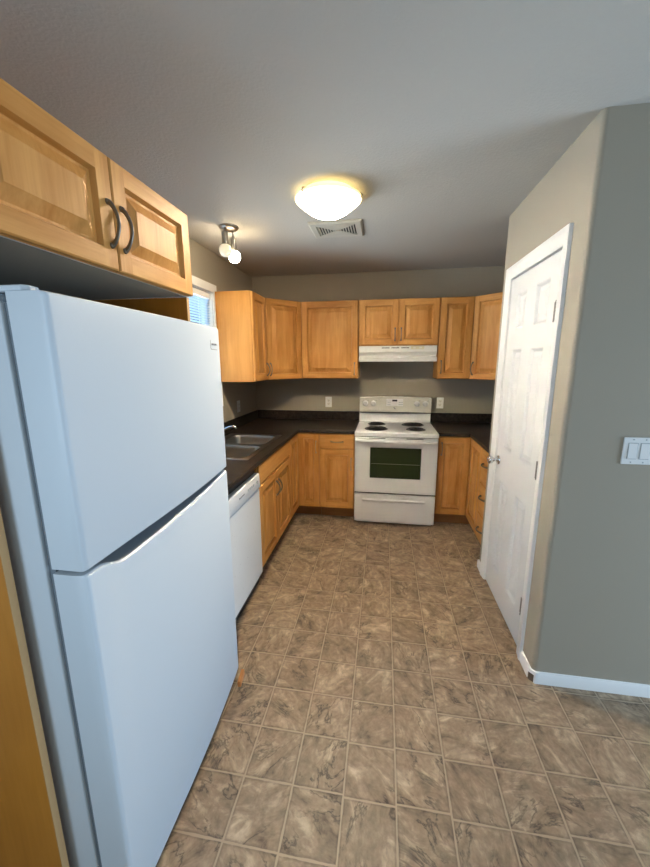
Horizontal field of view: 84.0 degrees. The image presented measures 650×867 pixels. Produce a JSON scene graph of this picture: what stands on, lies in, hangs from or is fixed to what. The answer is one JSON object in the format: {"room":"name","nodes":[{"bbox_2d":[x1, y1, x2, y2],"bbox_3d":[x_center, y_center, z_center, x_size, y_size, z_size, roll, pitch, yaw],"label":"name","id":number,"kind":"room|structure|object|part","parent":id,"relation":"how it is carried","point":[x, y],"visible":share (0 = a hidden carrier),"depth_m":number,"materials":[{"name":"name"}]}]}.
{"room":"kitchen","nodes":[
{"label":"kitchen","id":0,"kind":"room"},
{"bbox_2d":[112,238,256,421],"bbox_3d":[-1.419,0.226,0.596,0.100,2.456,7.346,2,11,9],"label":"wall","id":1,"kind":"structure","parent":0,"point":[207,266],"depth_m":3.35,"materials":[{"name":"beige paint"}]},
{"bbox_2d":[0,78,192,299],"bbox_3d":[-0.915,-0.654,1.113,0.658,0.318,0.890,2,11,9],"label":"upper cabinet","id":2,"kind":"object","parent":1,"relation":"attached to","point":[74,222],"visible":0.99,"depth_m":1.00,"materials":[{"name":"brown wood"}]},
{"bbox_3d":[-0.669,-0.606,0.863,0.018,0.312,0.434,2,11,9],"label":"door","id":3,"kind":"part","parent":2,"relation":"part of","materials":[{"name":"brown wood"}]},
{"bbox_3d":[-0.942,-0.501,1.155,0.596,0.002,0.846,2,11,9],"label":"underside panel","id":4,"kind":"part","parent":2,"relation":"part of","materials":[{"name":"grey laminate"}]},
{"bbox_3d":[-0.612,-0.612,1.052,0.037,0.134,0.016,2,11,9],"label":"handle","id":5,"kind":"part","parent":2,"relation":"part of","materials":[{"name":"grey metal"}]},
{"bbox_3d":[-0.603,-0.623,1.106,0.037,0.134,0.016,2,11,9],"label":"handle","id":6,"kind":"part","parent":2,"relation":"part of","materials":[{"name":"grey metal"}]},
{"bbox_3d":[-0.600,-0.691,1.287,0.018,0.312,0.434,2,11,9],"label":"door","id":7,"kind":"part","parent":2,"relation":"part of","materials":[{"name":"brown wood"}]},
{"bbox_2d":[189,275,222,402],"bbox_3d":[-1.063,-0.641,2.624,0.112,1.025,1.132,2,11,9],"label":"window","id":8,"kind":"structure","parent":1,"relation":"in","point":[197,282],"depth_m":3.02,"materials":[{"name":"white"}]},
{"bbox_2d":[140,287,210,325],"bbox_3d":[-1.054,-0.642,2.622,0.032,0.878,0.988,2,11,9],"label":"window blind","id":9,"kind":"object","parent":8,"relation":"attached to","point":[198,301],"visible":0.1,"depth_m":2.88,"materials":[{"name":"white plastic"}]},
{"bbox_3d":[-1.101,-0.642,2.630,0.006,0.825,0.932,2,11,9],"label":"pane","id":10,"kind":"part","parent":8,"relation":"part of","materials":[{"name":"clear glass"}]},
{"bbox_2d":[237,400,239,411],"bbox_3d":[-0.868,-0.274,3.636,0.009,0.116,0.072,2,11,9],"label":"wall outlet","id":11,"kind":"object","parent":1,"relation":"attached to","point":[238,402],"visible":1,"depth_m":3.62,"materials":[{"name":"white plastic"}]},
{"bbox_2d":[215,290,270,381],"bbox_3d":[-0.725,-0.852,3.247,0.379,0.752,0.348,2,11,9],"label":"upper cabinet","id":12,"kind":"object","parent":1,"relation":"attached to","point":[240,315],"visible":0.99,"depth_m":3.10,"materials":[{"name":"brown wood"}]},
{"bbox_3d":[-0.583,-0.848,3.225,0.018,0.744,0.340,2,11,9],"label":"door","id":13,"kind":"part","parent":12,"relation":"part of","materials":[{"name":"brown wood"}]},
{"bbox_2d":[224,410,358,433],"bbox_3d":[-0.398,0.027,2.905,1.179,0.100,2.470,2,11,9],"label":"backsplash","id":14,"kind":"structure","parent":1,"relation":"attached to","point":[242,420],"depth_m":4.05,"materials":[{"name":"laminate"}]},
{"bbox_2d":[0,0,649,276],"bbox_3d":[1.191,-0.937,-0.066,5.400,0.060,7.546,2,11,9],"label":"ceiling","id":15,"kind":"structure","parent":0,"point":[445,116],"depth_m":1.25,"materials":[{"name":"grey paint"}]},
{"bbox_2d":[218,223,240,262],"bbox_3d":[-0.650,-1.303,2.495,0.132,0.210,0.184,2,11,9],"label":"light","id":16,"kind":"object","parent":15,"relation":"attached to","point":[225,250],"visible":1,"depth_m":2.44,"materials":[{"name":"silver metal"}]},
{"bbox_2d":[221,230,227,243],"bbox_3d":[-0.677,-1.323,2.443,0.041,0.085,0.041,2,11,9],"label":"socket","id":17,"kind":"object","parent":16,"relation":"attached to","point":[224,233],"depth_m":2.43,"materials":[{"name":"silver metal"}]},
{"bbox_3d":[-0.677,-1.244,2.459,0.084,0.076,0.084,2,11,9],"label":"lamp shade","id":18,"kind":"part","parent":16,"relation":"part of","materials":[{"name":"beige glass"}]},
{"bbox_2d":[230,237,236,250],"bbox_3d":[-0.640,-1.322,2.526,0.044,0.088,0.054,2,11,9],"label":"socket","id":19,"kind":"object","parent":16,"relation":"attached to","point":[232,240],"depth_m":2.51,"materials":[{"name":"silver metal"}]},
{"bbox_3d":[-0.640,-1.249,2.555,0.084,0.081,0.084,2,11,9],"label":"lamp shade","id":20,"kind":"part","parent":16,"relation":"part of","materials":[{"name":"white glass"}]},
{"bbox_2d":[295,180,362,219],"bbox_3d":[0.023,-1.246,1.972,0.373,0.124,0.364,2,11,9],"label":"ceiling light","id":21,"kind":"object","parent":15,"relation":"attached to","point":[328,199],"visible":1,"depth_m":1.88,"materials":[{"name":"beige glass"}]},
{"bbox_2d":[307,219,363,238],"bbox_3d":[0.084,-1.406,2.493,0.357,0.014,0.300,2,11,9],"label":"ceiling vent","id":22,"kind":"object","parent":15,"relation":"in","point":[351,227],"visible":1,"depth_m":2.46,"materials":[{"name":"white metal"}]},
{"bbox_2d":[252,266,504,419],"bbox_3d":[0.633,-0.459,3.968,3.060,2.456,0.100,2,11,9],"label":"wall","id":23,"kind":"structure","parent":0,"point":[406,379],"depth_m":3.82,"materials":[{"name":"beige paint"}]},
{"bbox_2d":[265,298,302,379],"bbox_3d":[-0.536,-0.942,3.690,0.610,0.752,0.618,2,11,9],"label":"upper cabinet","id":24,"kind":"object","parent":23,"relation":"attached to","point":[283,317],"visible":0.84,"depth_m":3.51,"materials":[{"name":"brown wood"}]},
{"bbox_2d":[325,397,331,406],"bbox_3d":[0.040,-0.352,4.030,0.072,0.116,0.009,2,11,9],"label":"wall outlet","id":25,"kind":"object","parent":23,"relation":"attached to","point":[328,400],"visible":1,"depth_m":4.03,"materials":[{"name":"white plastic"}]},
{"bbox_2d":[301,300,359,378],"bbox_3d":[0.066,-0.951,3.723,0.568,0.752,0.359,2,11,9],"label":"upper cabinet","id":26,"kind":"object","parent":23,"relation":"attached to","point":[330,329],"visible":0.98,"depth_m":3.58,"materials":[{"name":"brown wood"}]},
{"bbox_2d":[359,345,436,361],"bbox_3d":[0.726,-0.803,3.655,0.744,0.154,0.339,2,11,9],"label":"range hood","id":27,"kind":"object","parent":23,"relation":"attached to","point":[422,353],"visible":1,"depth_m":3.51,"materials":[{"name":"white metal"}]},
{"bbox_3d":[0.889,-0.824,3.469,0.122,0.029,0.014,2,11,9],"label":"switch panel","id":28,"kind":"part","parent":27,"relation":"part of","materials":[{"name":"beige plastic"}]},
{"bbox_2d":[359,298,440,345],"bbox_3d":[0.724,-1.090,3.587,0.758,0.432,0.359,2,11,9],"label":"upper cabinet","id":29,"kind":"object","parent":23,"relation":"attached to","point":[410,321],"visible":0.98,"depth_m":3.45,"materials":[{"name":"brown wood"}]},
{"bbox_3d":[0.516,-1.069,3.487,0.374,0.424,0.018,2,11,9],"label":"door","id":30,"kind":"part","parent":29,"relation":"part of","materials":[{"name":"brown wood"}]},
{"bbox_3d":[0.889,-1.059,3.428,0.374,0.424,0.018,2,11,9],"label":"door","id":31,"kind":"part","parent":29,"relation":"part of","materials":[{"name":"brown wood"}]},
{"bbox_2d":[436,397,443,407],"bbox_3d":[1.224,-0.325,3.842,0.072,0.116,0.009,2,11,9],"label":"wall outlet","id":32,"kind":"object","parent":23,"relation":"attached to","point":[440,401],"visible":1,"depth_m":3.84,"materials":[{"name":"white plastic"}]},
{"bbox_2d":[433,296,474,378],"bbox_3d":[1.252,-0.919,3.535,0.302,0.752,0.359,2,11,9],"label":"upper cabinet","id":33,"kind":"object","parent":23,"relation":"attached to","point":[453,355],"visible":0.98,"depth_m":3.40,"materials":[{"name":"brown wood"}]},
{"bbox_2d":[430,413,491,422],"bbox_3d":[1.484,-0.040,3.196,0.912,0.100,1.284,2,11,9],"label":"backsplash","id":34,"kind":"structure","parent":23,"relation":"attached to","point":[435,417],"depth_m":3.82,"materials":[{"name":"laminate"}]},
{"bbox_2d":[469,292,502,379],"bbox_3d":[1.677,-0.883,3.344,0.622,0.752,0.608,2,11,9],"label":"upper cabinet","id":35,"kind":"object","parent":23,"relation":"attached to","point":[487,308],"visible":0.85,"depth_m":3.27,"materials":[{"name":"brown wood"}]},
{"bbox_2d":[156,513,649,866],"bbox_3d":[1.203,1.530,0.428,5.400,0.060,7.546,2,11,9],"label":"floor","id":36,"kind":"structure","parent":0,"point":[385,711],"depth_m":1.53,"materials":[{"name":"tile"}]},
{"bbox_2d":[0,284,237,866],"bbox_3d":[-0.865,0.399,1.319,0.782,1.827,0.898,1,11,8],"label":"refrigerator","id":37,"kind":"object","parent":36,"relation":"on","point":[114,504],"depth_m":0.95,"materials":[{"name":"white metal"}]},
{"bbox_3d":[-1.020,0.482,0.908,0.600,1.827,0.018,2,11,9],"label":"fridge end panel","id":38,"kind":"part","parent":37,"relation":"part of","materials":[{"name":"brown wood"}]},
{"bbox_3d":[-0.524,-0.065,1.175,0.089,0.606,0.843,1,11,8],"label":"freezer door","id":39,"kind":"part","parent":37,"relation":"part of","materials":[{"name":"white metal"}]},
{"bbox_3d":[-0.877,0.312,1.754,0.608,1.827,0.018,2,11,9],"label":"fridge end panel","id":40,"kind":"part","parent":37,"relation":"part of","materials":[{"name":"brown wood"}]},
{"bbox_3d":[-0.520,0.761,1.340,0.089,1.058,0.843,1,11,8],"label":"fridge door","id":41,"kind":"part","parent":37,"relation":"part of","materials":[{"name":"white metal"}]},
{"bbox_2d":[238,669,244,686],"bbox_3d":[-0.418,1.217,1.799,0.016,0.030,0.076,0,11,2],"label":"wood shim","id":42,"kind":"object","parent":36,"relation":"on","point":[241,676],"visible":1,"depth_m":1.79,"materials":[{"name":"brown wood"}]},
{"bbox_2d":[228,470,262,621],"bbox_3d":[-0.781,0.696,2.247,0.609,0.879,0.602,2,11,9],"label":"dishwasher","id":43,"kind":"object","parent":36,"relation":"on","point":[243,498],"visible":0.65,"depth_m":2.21,"materials":[{"name":"white metal"}]},
{"bbox_3d":[-0.501,0.371,2.136,0.037,0.102,0.602,2,11,9],"label":"control panel","id":44,"kind":"part","parent":43,"relation":"part of","materials":[{"name":"white plastic"}]},
{"bbox_2d":[254,441,290,566],"bbox_3d":[-0.664,0.556,2.937,0.656,0.881,0.812,2,11,9],"label":"base cabinet","id":45,"kind":"object","parent":36,"relation":"on","point":[274,472],"visible":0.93,"depth_m":2.80,"materials":[{"name":"brown wood"}]},
{"bbox_3d":[-0.417,0.616,2.699,0.018,0.599,0.402,2,11,9],"label":"door","id":46,"kind":"part","parent":45,"relation":"part of","materials":[{"name":"brown wood"}]},
{"bbox_3d":[-0.353,0.537,3.091,0.018,0.599,0.402,2,11,9],"label":"door","id":47,"kind":"part","parent":45,"relation":"part of","materials":[{"name":"brown wood"}]},
{"bbox_2d":[289,433,321,517],"bbox_3d":[-0.443,0.388,3.774,0.835,0.881,0.941,2,11,9],"label":"base cabinet","id":48,"kind":"object","parent":36,"relation":"on","point":[304,455],"visible":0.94,"depth_m":3.55,"materials":[{"name":"brown wood"}]},
{"bbox_2d":[223,410,358,490],"bbox_3d":[-0.398,0.043,2.909,1.179,0.131,2.470,2,11,9],"label":"countertop","id":49,"kind":"structure","parent":48,"relation":"on","point":[286,423],"depth_m":3.60,"materials":[{"name":"laminate"}]},
{"bbox_2d":[224,425,236,430],"bbox_3d":[-0.829,0.003,2.892,0.242,0.149,0.094,-4,12,-17],"label":"faucet","id":50,"kind":"object","parent":49,"relation":"on","point":[232,426],"visible":0.24,"depth_m":2.87,"materials":[{"name":"silver metal"}]},
{"bbox_2d":[225,433,281,459],"bbox_3d":[-0.688,0.173,2.866,0.490,0.175,0.847,2,11,9],"label":"sink","id":51,"kind":"object","parent":49,"relation":"in","point":[237,446],"visible":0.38,"depth_m":2.85,"materials":[{"name":"silver metal"}]},
{"bbox_3d":[-0.707,0.213,2.667,0.389,0.175,0.372,2,11,9],"label":"bowl","id":52,"kind":"part","parent":51,"relation":"part of","materials":[{"name":"silver metal"}]},
{"bbox_3d":[-0.643,0.134,3.061,0.389,0.175,0.362,2,11,9],"label":"bowl","id":53,"kind":"part","parent":51,"relation":"part of","materials":[{"name":"silver metal"}]},
{"bbox_3d":[-0.296,0.394,3.428,0.018,0.747,0.310,2,11,9],"label":"door","id":54,"kind":"part","parent":48,"relation":"part of","materials":[{"name":"brown wood"}]},
{"bbox_3d":[-0.158,0.365,3.571,0.202,0.747,0.018,2,11,9],"label":"door","id":55,"kind":"part","parent":48,"relation":"part of","materials":[{"name":"brown wood"}]},
{"bbox_2d":[320,433,354,516],"bbox_3d":[0.160,0.377,3.813,0.340,0.881,0.656,2,11,9],"label":"base cabinet","id":56,"kind":"object","parent":36,"relation":"on","point":[337,451],"visible":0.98,"depth_m":3.52,"materials":[{"name":"brown wood"}]},
{"bbox_3d":[0.114,0.074,3.467,0.334,0.138,0.018,2,11,9],"label":"drawer","id":57,"kind":"part","parent":56,"relation":"part of","materials":[{"name":"brown wood"}]},
{"bbox_2d":[354,396,438,525],"bbox_3d":[0.700,0.251,3.654,0.758,1.186,0.723,2,11,9],"label":"electric stove","id":58,"kind":"object","parent":36,"relation":"on","point":[396,441],"visible":1,"depth_m":3.40,"materials":[{"name":"white metal"}]},
{"bbox_3d":[0.655,0.718,3.455,0.752,0.280,0.031,2,11,9],"label":"storage drawer","id":59,"kind":"part","parent":58,"relation":"part of","materials":[{"name":"white metal"}]},
{"bbox_3d":[0.740,-0.329,3.836,0.176,0.075,0.013,2,11,9],"label":"clock panel","id":60,"kind":"part","parent":58,"relation":"part of","materials":[{"name":"white plastic"}]},
{"bbox_3d":[0.653,0.302,3.370,0.752,0.535,0.033,2,11,9],"label":"oven door","id":61,"kind":"part","parent":58,"relation":"part of","materials":[{"name":"white metal"}]},
{"bbox_3d":[0.645,0.078,3.283,0.740,0.034,0.054,2,11,9],"label":"oven handle","id":62,"kind":"part","parent":58,"relation":"part of","materials":[{"name":"white metal"}]},
{"bbox_2d":[355,422,438,438],"bbox_3d":[0.696,-0.041,3.580,0.758,0.041,0.593,2,11,9],"label":"cooktop","id":63,"kind":"object","parent":58,"relation":"in","point":[364,430],"depth_m":3.39,"materials":[{"name":"white metal"}]},
{"bbox_2d":[434,436,482,532],"bbox_3d":[1.508,0.447,3.432,0.910,0.881,1.008,2,11,9],"label":"base cabinet","id":64,"kind":"object","parent":36,"relation":"on","point":[459,459],"visible":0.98,"depth_m":3.33,"materials":[{"name":"brown wood"}]},
{"bbox_3d":[1.180,0.401,3.358,0.278,0.747,0.018,2,11,9],"label":"door","id":65,"kind":"part","parent":64,"relation":"part of","materials":[{"name":"brown wood"}]},
{"bbox_2d":[430,413,491,452],"bbox_3d":[1.484,-0.024,3.199,0.912,0.131,1.284,2,11,9],"label":"countertop","id":66,"kind":"structure","parent":64,"relation":"on","point":[477,426],"depth_m":3.66,"materials":[{"name":"laminate"}]},
{"bbox_3d":[1.297,0.444,3.141,0.018,0.747,0.377,2,11,9],"label":"door","id":67,"kind":"part","parent":64,"relation":"part of","materials":[{"name":"brown wood"}]},
{"bbox_2d":[475,449,488,543],"bbox_3d":[1.524,0.575,2.791,0.656,0.881,0.273,2,11,9],"label":"base cabinet","id":68,"kind":"object","parent":36,"relation":"on","point":[484,464],"visible":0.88,"depth_m":2.85,"materials":[{"name":"brown wood"}]},
{"bbox_3d":[1.246,0.768,2.875,0.018,0.216,0.267,2,11,9],"label":"drawer","id":69,"kind":"part","parent":68,"relation":"part of","materials":[{"name":"brown wood"}]},
{"bbox_3d":[1.245,0.537,2.829,0.018,0.244,0.267,2,11,9],"label":"drawer","id":70,"kind":"part","parent":68,"relation":"part of","materials":[{"name":"brown wood"}]},
{"bbox_3d":[1.244,0.277,2.777,0.018,0.275,0.267,2,11,9],"label":"drawer","id":71,"kind":"part","parent":68,"relation":"part of","materials":[{"name":"brown wood"}]},
{"bbox_2d":[480,103,649,684],"bbox_3d":[2.578,-0.036,1.808,3.000,2.456,1.023,2,11,9],"label":"wall","id":72,"kind":"structure","parent":0,"point":[588,614],"depth_m":1.55,"materials":[{"name":"beige paint"}]},
{"bbox_2d":[477,559,480,571],"bbox_3d":[1.196,1.006,2.732,0.062,0.062,0.102,2,11,9],"label":"baseboard","id":73,"kind":"structure","parent":72,"relation":"attached to","point":[478,560],"depth_m":2.75,"materials":[{"name":"white wood"}]},
{"bbox_2d":[485,250,561,644],"bbox_3d":[1.086,0.119,2.099,0.107,2.028,0.665,2,11,9],"label":"door","id":74,"kind":"structure","parent":72,"relation":"in","point":[534,292],"depth_m":2.04,"materials":[{"name":"white paint"}]},
{"bbox_3d":[1.113,0.173,2.393,0.072,0.062,0.062,2,11,9],"label":"knob","id":75,"kind":"part","parent":74,"relation":"part of","materials":[{"name":"silver metal"}]},
{"bbox_2d":[480,223,573,659],"bbox_3d":[1.142,0.087,2.087,0.116,2.118,0.804,2,11,9],"label":"trim","id":76,"kind":"structure","parent":72,"relation":"attached to","point":[562,240],"depth_m":1.81,"materials":[{"name":"white wood"}]},
{"bbox_2d":[519,651,649,697],"bbox_3d":[2.506,1.226,1.605,3.012,0.062,0.140,2,11,9],"label":"baseboard","id":77,"kind":"structure","parent":72,"relation":"attached to","point":[543,678],"depth_m":1.74,"materials":[{"name":"white wood"}]},
{"bbox_2d":[620,437,649,464],"bbox_3d":[1.306,0.074,1.504,0.118,0.116,0.010,2,11,9],"label":"light switch","id":78,"kind":"object","parent":72,"relation":"attached to","point":[635,450],"visible":1,"depth_m":1.50,"materials":[{"name":"white plastic"}]}
]}

